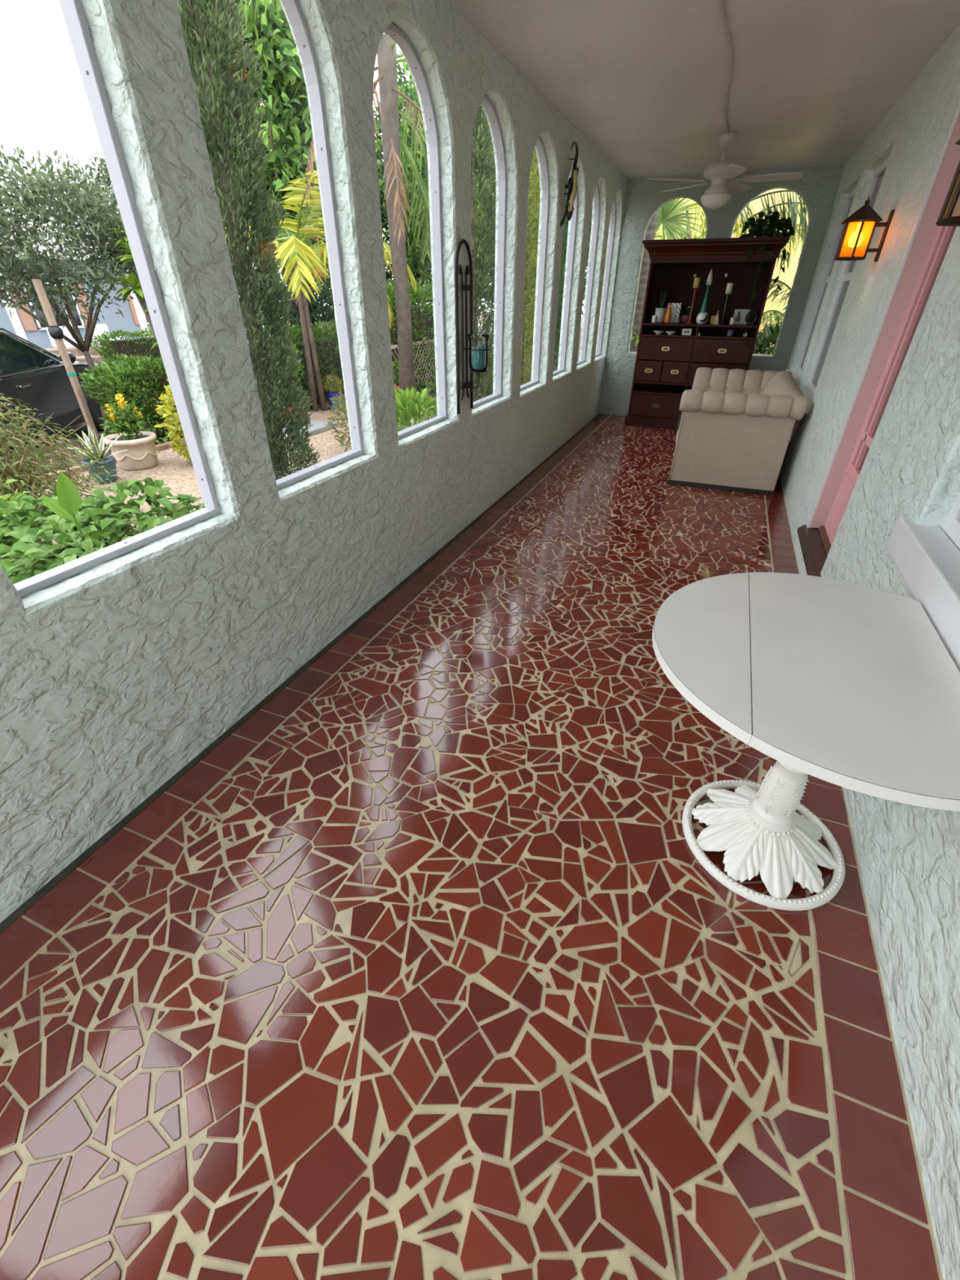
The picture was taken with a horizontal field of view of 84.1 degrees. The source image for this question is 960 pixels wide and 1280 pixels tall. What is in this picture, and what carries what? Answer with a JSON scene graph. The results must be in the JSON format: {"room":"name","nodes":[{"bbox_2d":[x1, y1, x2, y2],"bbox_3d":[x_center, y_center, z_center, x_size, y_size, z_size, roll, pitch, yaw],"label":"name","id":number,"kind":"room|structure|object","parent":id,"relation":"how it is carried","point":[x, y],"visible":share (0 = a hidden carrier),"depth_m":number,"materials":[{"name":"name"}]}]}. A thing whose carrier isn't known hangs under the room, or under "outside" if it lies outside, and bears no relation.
{"room":"enclosed porch","nodes":[
{"label":"enclosed porch","id":0,"kind":"room"},
{"bbox_2d":[0,398,433,557],"bbox_3d":[-2.950,-0.666,4.640,5.220,0.300,15.600,13,35,18],"label":"ground","id":1,"kind":"structure","parent":0,"point":[178,474],"depth_m":6.49,"materials":[{"name":"gravel"}]},
{"bbox_2d":[0,479,39,559],"bbox_3d":[-3.488,-0.701,3.534,1.005,1.132,0.994,13,35,18],"label":"bush","id":2,"kind":"object","parent":1,"relation":"on","point":[6,496],"visible":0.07,"depth_m":3.64,"materials":[{"name":"green plant"}]},
{"bbox_2d":[0,392,136,525],"bbox_3d":[-4.234,-1.564,4.624,1.865,1.216,1.860,13,35,18],"label":"bush","id":3,"kind":"object","parent":1,"relation":"on","point":[26,482],"visible":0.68,"depth_m":4.69,"materials":[{"name":"green plant"}]},
{"bbox_2d":[0,489,138,577],"bbox_3d":[-2.844,-0.609,3.575,1.066,0.781,1.098,13,35,18],"label":"leafy shrub","id":4,"kind":"object","parent":1,"relation":"on","point":[25,512],"visible":0.25,"depth_m":3.33,"materials":[{"name":"green plant"}]},
{"bbox_2d":[0,471,173,584],"bbox_3d":[-2.269,-0.460,3.097,1.249,1.063,1.244,13,35,18],"label":"leafy shrub","id":5,"kind":"object","parent":1,"relation":"on","point":[69,500],"visible":0.38,"depth_m":2.92,"materials":[{"name":"green plant"}]},
{"bbox_2d":[56,532,140,557],"bbox_3d":[-1.700,-0.089,2.656,1.115,0.929,1.082,13,35,18],"label":"leafy shrub","id":6,"kind":"object","parent":1,"relation":"on","point":[74,551],"visible":0.03,"depth_m":2.43,"materials":[{"name":"green plant"}]},
{"bbox_2d":[81,455,117,484],"bbox_3d":[-4.295,-1.930,6.054,0.324,0.250,0.324,13,35,18],"label":"pot","id":7,"kind":"object","parent":1,"relation":"on","point":[110,460],"visible":0.64,"depth_m":5.99,"materials":[{"name":"blue ceramic"}]},
{"bbox_2d":[57,425,128,462],"bbox_3d":[-4.267,-2.154,5.884,0.618,0.374,0.654,-10,35,-16],"label":"agave","id":8,"kind":"object","parent":7,"relation":"in","point":[92,440],"visible":0.7,"depth_m":5.91,"materials":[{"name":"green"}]},
{"bbox_2d":[52,476,204,564],"bbox_3d":[-2.305,-0.703,3.691,1.076,0.816,1.161,-1,33,-2],"label":"leafy shrub","id":9,"kind":"object","parent":1,"relation":"on","point":[132,487],"visible":0.38,"depth_m":3.53,"materials":[{"name":"green plant"}]},
{"bbox_2d":[103,431,158,470],"bbox_3d":[-4.250,-2.323,6.551,0.570,0.362,0.570,13,35,18],"label":"stone urn","id":10,"kind":"object","parent":1,"relation":"on","point":[142,454],"visible":0.92,"depth_m":6.42,"materials":[{"name":"beige stone"}]},
{"bbox_2d":[104,393,145,440],"bbox_3d":[-4.227,-2.648,6.356,0.431,0.566,0.425,-6,34,-9],"label":"flowering plant","id":11,"kind":"object","parent":10,"relation":"on","point":[126,417],"visible":1,"depth_m":6.29,"materials":[{"name":"green plant"}]},
{"bbox_2d":[154,377,191,462],"bbox_3d":[-3.521,-2.662,6.515,0.763,1.109,0.732,13,35,18],"label":"bush","id":12,"kind":"object","parent":1,"relation":"on","point":[168,406],"visible":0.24,"depth_m":6.34,"materials":[{"name":"yellow plant"}]},
{"bbox_2d":[177,0,320,479],"bbox_3d":[-1.535,-2.951,3.055,0.710,5.271,0.726,-1,33,-2],"label":"cypress","id":13,"kind":"object","parent":1,"relation":"on","point":[233,91],"visible":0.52,"depth_m":3.20,"materials":[{"name":"green plant"}]},
{"bbox_2d":[282,418,337,435],"bbox_3d":[-2.823,-3.375,8.429,0.840,0.070,0.760,13,35,18],"label":"stone slab","id":14,"kind":"object","parent":1,"relation":"on","point":[319,426],"visible":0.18,"depth_m":8.34,"materials":[{"name":"stone"}]},
{"bbox_2d":[222,159,417,411],"bbox_3d":[-2.831,-5.705,8.898,3.483,3.456,3.580,13,35,18],"label":"palm","id":15,"kind":"object","parent":1,"relation":"on","point":[296,242],"visible":0.46,"depth_m":8.07,"materials":[{"name":"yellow plant"}]},
{"bbox_2d":[326,391,343,409],"bbox_3d":[-2.682,-4.440,9.861,0.299,0.280,0.299,13,35,18],"label":"flower pot","id":16,"kind":"object","parent":1,"relation":"on","point":[331,394],"visible":0.43,"depth_m":9.77,"materials":[{"name":"blue"}]},
{"bbox_2d":[323,373,343,393],"bbox_3d":[-2.672,-4.641,9.718,0.390,0.407,0.417,-2,33,-4],"label":"potted herb","id":17,"kind":"object","parent":16,"relation":"in","point":[332,379],"visible":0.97,"depth_m":9.66,"materials":[{"name":"green plant"}]},
{"bbox_2d":[234,0,491,415],"bbox_3d":[-1.346,-6.280,8.108,4.034,5.296,3.767,-8,34,-12],"label":"palm","id":18,"kind":"object","parent":1,"relation":"on","point":[387,56],"visible":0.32,"depth_m":7.63,"materials":[{"name":"green plant"}]},
{"bbox_2d":[325,383,412,453],"bbox_3d":[-1.452,-2.930,7.057,1.188,1.038,1.346,13,35,18],"label":"leafy bush","id":19,"kind":"object","parent":1,"relation":"on","point":[335,399],"visible":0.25,"depth_m":6.84,"materials":[{"name":"green plant"}]},
{"bbox_2d":[394,386,437,431],"bbox_3d":[-0.659,-1.955,5.432,0.918,1.158,1.342,13,35,18],"label":"leafy bush","id":20,"kind":"object","parent":1,"relation":"on","point":[407,403],"visible":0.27,"depth_m":5.08,"materials":[{"name":"green plant"}]},
{"bbox_2d":[471,102,496,401],"bbox_3d":[-0.108,-4.231,6.337,0.878,3.819,0.898,10,34,14],"label":"cypress","id":21,"kind":"object","parent":1,"relation":"on","point":[482,122],"visible":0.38,"depth_m":6.03,"materials":[{"name":"green plant"}]},
{"bbox_2d":[493,148,540,385],"bbox_3d":[0.634,-5.467,7.814,0.978,4.269,0.987,-3,33,-5],"label":"cypress","id":22,"kind":"object","parent":1,"relation":"on","point":[534,165],"visible":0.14,"depth_m":7.71,"materials":[{"name":"green plant"}]},
{"bbox_3d":[-1.533,-4.791,10.357,0.368,0.330,0.368,13,35,18],"label":"flower pot","id":23,"kind":"object","parent":1,"relation":"on","visible":0},
{"bbox_2d":[392,358,399,385],"bbox_3d":[-1.542,-5.089,10.167,0.476,0.540,0.446,13,35,18],"label":"potted shrub","id":24,"kind":"object","parent":23,"relation":"in","point":[395,368],"visible":0.35,"depth_m":10.05,"materials":[{"name":"green plant"}]},
{"bbox_2d":[0,389,490,478],"bbox_3d":[-3.492,-1.194,5.467,6.970,0.310,17.000,13,35,18],"label":"ground","id":25,"kind":"structure","parent":0,"point":[433,394],"depth_m":7.20,"materials":[{"name":"soil"}]},
{"bbox_2d":[31,279,100,441],"bbox_3d":[-5.704,-3.933,7.548,0.158,1.950,1.070,-11,35,-16],"label":"stake","id":26,"kind":"object","parent":25,"relation":"on","point":[54,330],"visible":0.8,"depth_m":7.08,"materials":[{"name":"brown wood"}]},
{"bbox_2d":[77,352,183,446],"bbox_3d":[-4.524,-3.681,7.991,1.104,1.207,2.383,13,35,18],"label":"box hedge","id":27,"kind":"object","parent":25,"relation":"on","point":[135,378],"visible":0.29,"depth_m":7.17,"materials":[{"name":"green plant"}]},
{"bbox_2d":[106,227,157,350],"bbox_3d":[-4.696,-4.570,7.920,1.030,2.621,1.130,13,35,18],"label":"plumeria","id":28,"kind":"object","parent":25,"relation":"on","point":[131,280],"visible":0.19,"depth_m":7.37,"materials":[{"name":"green plant"}]},
{"bbox_2d":[35,396,345,479],"bbox_3d":[-4.606,-2.360,6.926,0.110,0.110,11.585,13,35,18],"label":"edging","id":29,"kind":"object","parent":25,"relation":"on","point":[165,446],"visible":0.05,"depth_m":7.25,"materials":[{"name":"brick"}]},
{"bbox_2d":[265,319,345,411],"bbox_3d":[-3.051,-5.382,10.360,0.993,1.462,2.940,13,35,18],"label":"box hedge","id":30,"kind":"object","parent":25,"relation":"on","point":[327,350],"visible":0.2,"depth_m":9.87,"materials":[{"name":"green plant"}]},
{"bbox_2d":[391,338,435,391],"bbox_3d":[-1.155,-5.789,11.295,0.060,0.988,2.850,13,35,18],"label":"lattice fence","id":31,"kind":"object","parent":25,"relation":"on","point":[395,346],"visible":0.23,"depth_m":11.16,"materials":[{"name":"white wood"}]},
{"bbox_2d":[523,149,568,382],"bbox_3d":[1.137,-7.079,9.006,1.391,5.660,1.418,5,34,7],"label":"cypress","id":32,"kind":"object","parent":25,"relation":"on","point":[565,235],"visible":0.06,"depth_m":9.41,"materials":[{"name":"green plant"}]},
{"bbox_2d":[11,316,582,452],"bbox_3d":[-5.328,-8.247,16.627,6.500,0.300,90.000,13,35,18],"label":"street","id":33,"kind":"object","parent":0,"point":[84,428],"depth_m":9.33,"materials":[{"name":"asphalt"}]},
{"bbox_2d":[0,328,104,456],"bbox_3d":[-7.456,-3.632,7.815,2.380,1.641,4.616,-2,33,-4],"label":"car","id":34,"kind":"object","parent":33,"relation":"on","point":[33,375],"visible":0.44,"depth_m":7.89,"materials":[{"name":"black paint"}]},
{"bbox_2d":[58,351,75,363],"bbox_3d":[-6.445,-4.413,8.319,0.240,0.173,0.180,-2,33,-4],"label":"mirror","id":35,"kind":"object","parent":34,"relation":"on","point":[73,358],"depth_m":8.29,"materials":[{"name":"black paint"}]},
{"bbox_2d":[0,142,137,431],"bbox_3d":[-6.019,-4.788,7.645,2.889,3.484,3.243,13,35,18],"label":"street tree","id":36,"kind":"object","parent":33,"relation":"on","point":[91,220],"visible":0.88,"depth_m":6.95,"materials":[{"name":"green plant"}]},
{"bbox_2d":[177,0,386,324],"bbox_3d":[-4.409,-9.640,11.369,4.840,7.357,4.642,-16,37,-23],"label":"tree","id":37,"kind":"object","parent":33,"relation":"on","point":[283,75],"visible":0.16,"depth_m":9.88,"materials":[{"name":"green plant"}]},
{"bbox_2d":[257,263,390,342],"bbox_3d":[-4.409,-9.723,15.552,4.145,2.855,3.588,13,35,18],"label":"tree","id":38,"kind":"object","parent":33,"relation":"on","point":[316,309],"visible":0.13,"depth_m":14.82,"materials":[{"name":"green plant"}]},
{"bbox_2d":[377,153,431,305],"bbox_3d":[-2.600,-10.898,15.457,3.138,5.027,3.015,11,35,16],"label":"tree","id":39,"kind":"object","parent":33,"relation":"on","point":[388,276],"visible":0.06,"depth_m":14.49,"materials":[{"name":"green plant"}]},
{"bbox_2d":[374,61,495,297],"bbox_3d":[-1.113,-16.573,20.345,6.716,9.171,6.328,13,35,18],"label":"tree","id":40,"kind":"object","parent":33,"relation":"on","point":[399,82],"visible":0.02,"depth_m":18.42,"materials":[{"name":"green plant"}]},
{"bbox_2d":[0,0,627,923],"bbox_3d":[-0.257,-1.809,3.210,0.160,2.800,10.200,13,35,18],"label":"wall","id":41,"kind":"structure","parent":0,"point":[117,673],"depth_m":2.04,"materials":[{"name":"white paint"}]},
{"bbox_2d":[6,0,220,597],"bbox_3d":[-1.137,-0.991,1.265,0.050,1.666,0.746,13,35,18],"label":"window","id":42,"kind":"structure","parent":41,"relation":"in","point":[73,11],"depth_m":1.57,"materials":[{"name":"grey"}]},
{"bbox_2d":[0,413,601,933],"bbox_3d":[-0.179,-0.745,3.868,0.039,0.004,10.200,13,35,18],"label":"trim","id":43,"kind":"structure","parent":41,"relation":"attached to","point":[18,913],"depth_m":2.07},
{"bbox_2d":[275,0,364,489],"bbox_3d":[-0.762,-1.487,2.028,0.050,1.671,0.731,13,35,18],"label":"window","id":44,"kind":"structure","parent":41,"relation":"in","point":[292,8],"depth_m":2.26,"materials":[{"name":"grey"}]},
{"bbox_2d":[383,22,447,439],"bbox_3d":[-0.384,-1.986,2.795,0.050,1.676,0.771,13,35,18],"label":"window","id":45,"kind":"structure","parent":41,"relation":"in","point":[393,31],"depth_m":2.95,"materials":[{"name":"grey"}]},
{"bbox_2d":[454,239,490,413],"bbox_3d":[-0.023,-1.892,3.267,0.177,0.918,0.235,13,35,18],"label":"sconce","id":46,"kind":"object","parent":41,"relation":"attached to","point":[458,268],"depth_m":3.27,"materials":[{"name":"black"}]},
{"bbox_2d":[471,345,484,368],"bbox_3d":[-0.009,-1.772,3.338,0.082,0.132,0.082,13,35,18],"label":"pillar candle","id":47,"kind":"object","parent":46,"relation":"in","point":[477,357],"visible":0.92,"depth_m":3.31,"materials":[{"name":"teal wax"}]},
{"bbox_2d":[471,93,506,408],"bbox_3d":[0.007,-2.503,3.589,0.050,1.681,0.786,13,35,18],"label":"window","id":48,"kind":"structure","parent":41,"relation":"in","point":[486,103],"depth_m":3.78,"materials":[{"name":"grey"}]},
{"bbox_2d":[520,136,549,391],"bbox_3d":[0.400,-3.014,4.392,0.050,1.706,0.771,13,35,18],"label":"window","id":49,"kind":"structure","parent":41,"relation":"in","point":[540,145],"depth_m":4.61,"materials":[{"name":"grey"}]},
{"bbox_2d":[552,163,577,376],"bbox_3d":[0.774,-3.510,5.150,0.050,1.704,0.736,13,35,18],"label":"window","id":50,"kind":"structure","parent":41,"relation":"in","point":[573,223],"depth_m":5.45,"materials":[{"name":"grey"}]},
{"bbox_2d":[560,141,578,227],"bbox_3d":[0.736,-3.743,4.393,0.106,0.568,0.444,13,35,18],"label":"ornament","id":51,"kind":"object","parent":41,"relation":"attached to","point":[572,186],"visible":1,"depth_m":4.40,"materials":[{"name":"black metal"}]},
{"bbox_2d":[577,182,599,364],"bbox_3d":[1.152,-4.011,5.915,0.050,1.704,0.736,13,35,18],"label":"window","id":52,"kind":"structure","parent":41,"relation":"in","point":[582,360],"depth_m":6.15,"materials":[{"name":"grey"}]},
{"bbox_2d":[595,199,615,357],"bbox_3d":[1.517,-4.494,6.654,0.050,1.706,0.726,13,35,18],"label":"window","id":53,"kind":"structure","parent":41,"relation":"in","point":[613,210],"depth_m":6.90,"materials":[{"name":"grey"}]},
{"bbox_2d":[152,312,493,372],"bbox_3d":[-22.104,-12.175,22.335,29.800,0.480,90.000,13,35,18],"label":"ground","id":54,"kind":"structure","parent":0,"point":[325,313],"depth_m":36.19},
{"bbox_2d":[45,326,84,347],"bbox_3d":[-12.785,-9.209,16.575,0.700,0.950,0.760,13,35,18],"label":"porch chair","id":55,"kind":"object","parent":54,"relation":"on","point":[65,331],"visible":0.33,"depth_m":16.55,"materials":[{"name":"white paint"}]},
{"bbox_2d":[44,344,106,359],"bbox_3d":[-11.419,-8.219,15.450,0.500,0.540,7.500,13,35,18],"label":"stone kerb","id":56,"kind":"object","parent":54,"relation":"on","point":[74,350],"depth_m":14.99,"materials":[{"name":"stone"}]},
{"bbox_2d":[75,355,102,364],"bbox_3d":[-11.200,-6.167,12.417,0.500,0.440,4.900,13,35,18],"label":"stone kerb","id":57,"kind":"object","parent":54,"relation":"on","point":[78,358],"visible":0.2,"depth_m":13.96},
{"bbox_2d":[92,324,124,344],"bbox_3d":[-12.289,-9.867,17.580,0.700,0.950,0.760,13,35,18],"label":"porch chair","id":58,"kind":"object","parent":54,"relation":"on","point":[100,328],"visible":0.16,"depth_m":17.50,"materials":[{"name":"white paint"}]},
{"bbox_2d":[69,151,155,337],"bbox_3d":[-10.115,-10.859,15.487,2.046,4.946,2.096,13,35,18],"label":"tree","id":59,"kind":"object","parent":54,"relation":"on","point":[104,171],"visible":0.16,"depth_m":14.11,"materials":[{"name":"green plant"}]},
{"bbox_2d":[89,327,160,359],"bbox_3d":[-9.692,-8.362,15.322,0.854,1.086,2.864,13,35,18],"label":"box hedge","id":60,"kind":"object","parent":54,"relation":"on","point":[142,345],"visible":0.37,"depth_m":14.67,"materials":[{"name":"green plant"}]},
{"bbox_2d":[0,223,270,348],"bbox_3d":[-15.979,-12.262,18.609,7.650,3.800,19.000,13,35,18],"label":"house","id":61,"kind":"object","parent":54,"relation":"on","point":[23,325],"visible":0.24,"depth_m":17.87,"materials":[{"name":"blue"}]},
{"bbox_2d":[11,283,37,330],"bbox_3d":[-14.143,-10.289,16.435,0.060,1.260,0.340,13,35,18],"label":"shutter","id":62,"kind":"object","parent":61,"relation":"hanging from","point":[28,322],"depth_m":16.57,"materials":[{"name":"orange"}]},
{"bbox_2d":[72,283,93,327],"bbox_3d":[-13.391,-11.286,17.958,0.060,1.260,0.340,13,35,18],"label":"shutter","id":63,"kind":"object","parent":61,"relation":"hanging from","point":[84,299],"depth_m":17.92,"materials":[{"name":"orange"}]},
{"bbox_2d":[123,284,139,324],"bbox_3d":[-12.655,-12.263,19.451,0.060,1.260,0.340,13,35,18],"label":"shutter","id":64,"kind":"object","parent":61,"relation":"hanging from","point":[131,306],"depth_m":19.45,"materials":[{"name":"orange"}]},
{"bbox_2d":[0,413,942,1279],"bbox_3d":[0.866,-0.456,3.541,2.320,0.121,10.200,13,35,18],"label":"floor","id":65,"kind":"structure","parent":0,"point":[428,968],"depth_m":1.37,"materials":[{"name":"tile"}]},
{"bbox_2d":[624,235,790,429],"bbox_3d":[2.632,-3.666,6.526,1.508,1.985,0.524,13,35,18],"label":"hutch","id":66,"kind":"object","parent":65,"relation":"on","point":[666,366],"visible":0.67,"depth_m":6.43,"materials":[{"name":"brown wood"}]},
{"bbox_2d":[629,414,678,420],"bbox_3d":[2.659,-2.946,7.035,1.280,0.022,0.406,13,35,18],"label":"shelf","id":67,"kind":"object","parent":66,"relation":"attached to","point":[632,417],"depth_m":6.97,"materials":[{"name":"brown wood"}]},
{"bbox_2d":[632,386,684,395],"bbox_3d":[2.659,-3.192,6.874,1.280,0.022,0.406,13,35,18],"label":"shelf","id":68,"kind":"object","parent":66,"relation":"attached to","point":[640,391],"depth_m":6.91,"materials":[{"name":"brown wood"}]},
{"bbox_2d":[654,286,667,323],"bbox_3d":[2.194,-4.052,6.428,0.128,0.380,0.128,13,35,18],"label":"potted plant","id":69,"kind":"object","parent":66,"relation":"on","point":[660,312],"visible":1,"depth_m":6.43,"materials":[{"name":"green plant"}]},
{"bbox_2d":[634,377,693,386],"bbox_3d":[2.660,-3.293,6.808,1.280,0.022,0.406,13,35,18],"label":"shelf","id":70,"kind":"object","parent":66,"relation":"attached to","point":[660,381],"depth_m":6.73,"materials":[{"name":"brown wood"}]},
{"bbox_2d":[666,302,681,323],"bbox_3d":[2.344,-3.969,6.458,0.155,0.204,0.067,13,35,18],"label":"vase","id":71,"kind":"object","parent":66,"relation":"on","point":[675,307],"visible":0.61,"depth_m":6.43,"materials":[{"name":"grey ceramic"}]},
{"bbox_2d":[685,277,700,324],"bbox_3d":[2.524,-4.009,6.294,0.084,0.458,0.084,13,35,18],"label":"candlestick","id":72,"kind":"object","parent":66,"relation":"on","point":[697,280],"visible":1,"depth_m":6.24,"materials":[{"name":"red ceramic"}]},
{"bbox_2d":[641,332,754,339],"bbox_3d":[2.662,-3.727,6.522,1.280,0.022,0.406,13,35,18],"label":"shelf","id":73,"kind":"object","parent":66,"relation":"attached to","point":[645,335],"depth_m":6.48,"materials":[{"name":"brown wood"}]},
{"bbox_2d":[643,321,757,328],"bbox_3d":[2.660,-3.825,6.452,1.280,0.022,0.418,13,35,18],"label":"shelf","id":74,"kind":"object","parent":66,"relation":"attached to","point":[694,325],"depth_m":6.40,"materials":[{"name":"brown wood"}]},
{"bbox_2d":[696,269,712,323],"bbox_3d":[2.675,-4.058,6.291,0.102,0.544,0.101,13,35,18],"label":"candlestick","id":75,"kind":"object","parent":66,"relation":"on","point":[708,282],"visible":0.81,"depth_m":6.26,"materials":[{"name":"teal ceramic"}]},
{"bbox_2d":[652,257,774,261],"bbox_3d":[2.665,-4.359,6.108,1.280,0.022,0.406,13,35,18],"label":"shelf","id":76,"kind":"object","parent":66,"relation":"attached to","point":[653,259],"depth_m":5.95,"materials":[{"name":"brown wood"}]},
{"bbox_2d":[718,283,733,324],"bbox_3d":[2.863,-3.909,6.192,0.084,0.404,0.084,13,35,18],"label":"candlestick","id":77,"kind":"object","parent":66,"relation":"on","point":[730,286],"visible":0.99,"depth_m":6.13,"materials":[{"name":"green ceramic"}]},
{"bbox_2d":[733,309,750,324],"bbox_3d":[3.056,-3.783,6.230,0.165,0.150,0.061,13,35,18],"label":"picture card","id":78,"kind":"object","parent":66,"relation":"on","point":[740,314],"visible":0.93,"depth_m":6.22,"materials":[{"name":"grey paper"}]},
{"bbox_2d":[734,310,748,323],"bbox_3d":[3.053,-3.780,6.225,0.141,0.126,0.006,13,26,18],"label":"picture","id":79,"kind":"object","parent":78,"relation":"attached to","point":[740,315],"depth_m":6.22,"materials":[{"name":"white paper"}]},
{"bbox_2d":[738,209,795,348],"bbox_3d":[3.111,-4.028,5.993,0.570,1.282,0.492,13,35,18],"label":"pothos","id":80,"kind":"object","parent":66,"relation":"on","point":[762,228],"visible":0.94,"depth_m":5.69,"materials":[{"name":"green plant"}]},
{"bbox_2d":[667,367,807,495],"bbox_3d":[2.526,-2.156,5.301,0.976,0.805,1.967,13,35,18],"label":"tufted sofa","id":81,"kind":"object","parent":65,"relation":"on","point":[735,428],"visible":1,"depth_m":4.63,"materials":[{"name":"fabric"}]},
{"bbox_2d":[652,572,959,911],"bbox_3d":[0.813,0.320,1.573,0.705,0.740,0.924,13,35,18],"label":"pedestal table","id":82,"kind":"object","parent":65,"relation":"on","point":[854,686],"visible":1,"depth_m":1.34,"materials":[{"name":"white laminate"}]},
{"bbox_2d":[478,327,582,390],"bbox_3d":[10.239,-11.887,21.846,17.420,0.270,36.360,13,35,18],"label":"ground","id":83,"kind":"structure","parent":0,"point":[581,327],"depth_m":17.26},
{"bbox_2d":[331,279,436,393],"bbox_3d":[-1.604,-6.420,11.334,1.672,2.133,3.128,13,35,18],"label":"box hedge","id":84,"kind":"object","parent":83,"relation":"on","point":[422,316],"visible":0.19,"depth_m":10.78,"materials":[{"name":"green plant"}]},
{"bbox_2d":[377,51,529,315],"bbox_3d":[-0.572,-10.515,13.212,3.857,6.856,4.006,13,35,18],"label":"tree","id":85,"kind":"object","parent":83,"relation":"on","point":[426,274],"visible":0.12,"depth_m":12.35,"materials":[{"name":"green plant"}]},
{"bbox_2d":[524,163,591,366],"bbox_3d":[1.459,-7.753,11.314,1.908,4.329,3.067,13,35,18],"label":"tree","id":86,"kind":"object","parent":83,"relation":"on","point":[589,234],"visible":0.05,"depth_m":10.81,"materials":[{"name":"green plant"}]},
{"bbox_2d":[629,209,658,351],"bbox_3d":[2.375,-5.797,7.643,3.276,5.021,2.921,13,35,18],"label":"palm","id":87,"kind":"object","parent":83,"relation":"on","point":[651,232],"visible":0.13,"depth_m":7.87,"materials":[{"name":"green plant"}]},
{"bbox_2d":[653,198,704,239],"bbox_3d":[2.651,-5.267,8.481,1.419,3.216,0.453,13,35,18],"label":"fan palm","id":88,"kind":"object","parent":83,"relation":"on","point":[668,214],"visible":0.16,"depth_m":7.71,"materials":[{"name":"green plant"}]},
{"bbox_2d":[657,220,706,239],"bbox_3d":[3.483,-5.680,9.573,2.047,2.996,1.122,14,36,20],"label":"leafy bush","id":89,"kind":"object","parent":83,"relation":"on","point":[703,236],"visible":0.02,"depth_m":8.80,"materials":[{"name":"green plant"}]},
{"bbox_2d":[653,188,808,354],"bbox_3d":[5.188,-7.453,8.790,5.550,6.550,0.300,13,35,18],"label":"house","id":90,"kind":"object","parent":83,"relation":"on","point":[788,277],"visible":0.02,"depth_m":9.24,"materials":[{"name":"paint"}]},
{"bbox_2d":[680,189,808,355],"bbox_3d":[4.424,-5.025,8.332,2.019,3.003,2.689,-17,37,-24],"label":"areca palm","id":91,"kind":"object","parent":83,"relation":"on","point":[802,224],"visible":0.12,"depth_m":7.70,"materials":[{"name":"green plant"}]},
{"bbox_2d":[752,322,781,355],"bbox_3d":[4.417,-3.827,7.925,1.508,1.707,1.265,13,35,18],"label":"leafy bush","id":92,"kind":"object","parent":83,"relation":"on","point":[762,344],"visible":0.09,"depth_m":7.59,"materials":[{"name":"green plant"}]},
{"bbox_2d":[447,0,959,178],"bbox_3d":[0.876,-2.788,2.010,2.880,0.200,10.700,13,35,18],"label":"ceiling","id":93,"kind":"structure","parent":0,"point":[644,82],"depth_m":3.19,"materials":[{"name":"paint"}]},
{"bbox_2d":[647,131,803,209],"bbox_3d":[2.151,-4.093,4.653,1.236,0.508,1.277,13,35,18],"label":"ceiling fan","id":94,"kind":"object","parent":93,"relation":"hanging from","point":[717,195],"visible":0.99,"depth_m":4.62,"materials":[{"name":"grey"}]},
{"bbox_2d":[717,0,733,134],"bbox_3d":[1.306,-3.197,2.837,0.077,0.023,4.221,13,35,18],"label":"conduit","id":95,"kind":"object","parent":93,"relation":"attached to","point":[721,6],"visible":1,"depth_m":2.99,"materials":[{"name":"grey"}]},
{"bbox_2d":[600,164,844,415],"bbox_3d":[2.856,-4.176,6.835,2.710,2.800,0.180,13,35,18],"label":"wall","id":96,"kind":"structure","parent":0,"point":[818,187],"depth_m":6.40,"materials":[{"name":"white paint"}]},
{"bbox_2d":[761,225,775,236],"bbox_3d":[3.121,-4.444,5.805,0.170,0.110,0.170,13,35,18],"label":"pot","id":97,"kind":"object","parent":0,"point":[766,226],"depth_m":5.74,"materials":[{"name":"grey ceramic"}]},
{"bbox_2d":[779,22,959,1279],"bbox_3d":[2.026,-1.285,2.426,0.220,2.800,10.200,13,35,18],"label":"wall","id":98,"kind":"structure","parent":0,"point":[908,855],"depth_m":2.01,"materials":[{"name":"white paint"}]},
{"bbox_2d":[785,187,856,384],"bbox_3d":[3.502,-3.552,5.438,0.165,1.685,1.280,13,35,18],"label":"window","id":99,"kind":"structure","parent":98,"relation":"in","point":[795,375],"depth_m":5.75,"materials":[{"name":"white paint"}]},
{"bbox_2d":[797,156,889,413],"bbox_3d":[3.002,-2.889,4.425,0.165,1.685,1.260,13,35,18],"label":"window","id":100,"kind":"structure","parent":98,"relation":"in","point":[879,172],"depth_m":4.74,"materials":[{"name":"white paint"}]},
{"bbox_2d":[834,195,894,262],"bbox_3d":[2.300,-2.476,3.209,0.205,0.317,0.264,-23,40,-31],"label":"wall lantern","id":101,"kind":"object","parent":98,"relation":"attached to","point":[860,227],"visible":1,"depth_m":3.19,"materials":[{"name":"glass"}]},
{"bbox_2d":[797,98,959,577],"bbox_3d":[2.055,-1.421,2.601,0.195,2.205,0.830,13,35,18],"label":"door","id":102,"kind":"structure","parent":98,"relation":"in","point":[928,243],"depth_m":2.84,"materials":[{"name":"pink paint"}]},
{"bbox_2d":[885,492,959,672],"bbox_3d":[1.319,-0.667,0.994,0.155,1.606,1.300,13,35,18],"label":"window","id":103,"kind":"structure","parent":98,"relation":"in","point":[928,562],"depth_m":1.61,"materials":[{"name":"white paint"}]},
{"bbox_2d":[935,139,959,226],"bbox_3d":[1.430,-1.322,1.446,0.205,0.317,0.264,-23,40,-31],"label":"wall lantern","id":104,"kind":"object","parent":98,"relation":"attached to","point":[949,215],"visible":1,"depth_m":1.52,"materials":[{"name":"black metal"}]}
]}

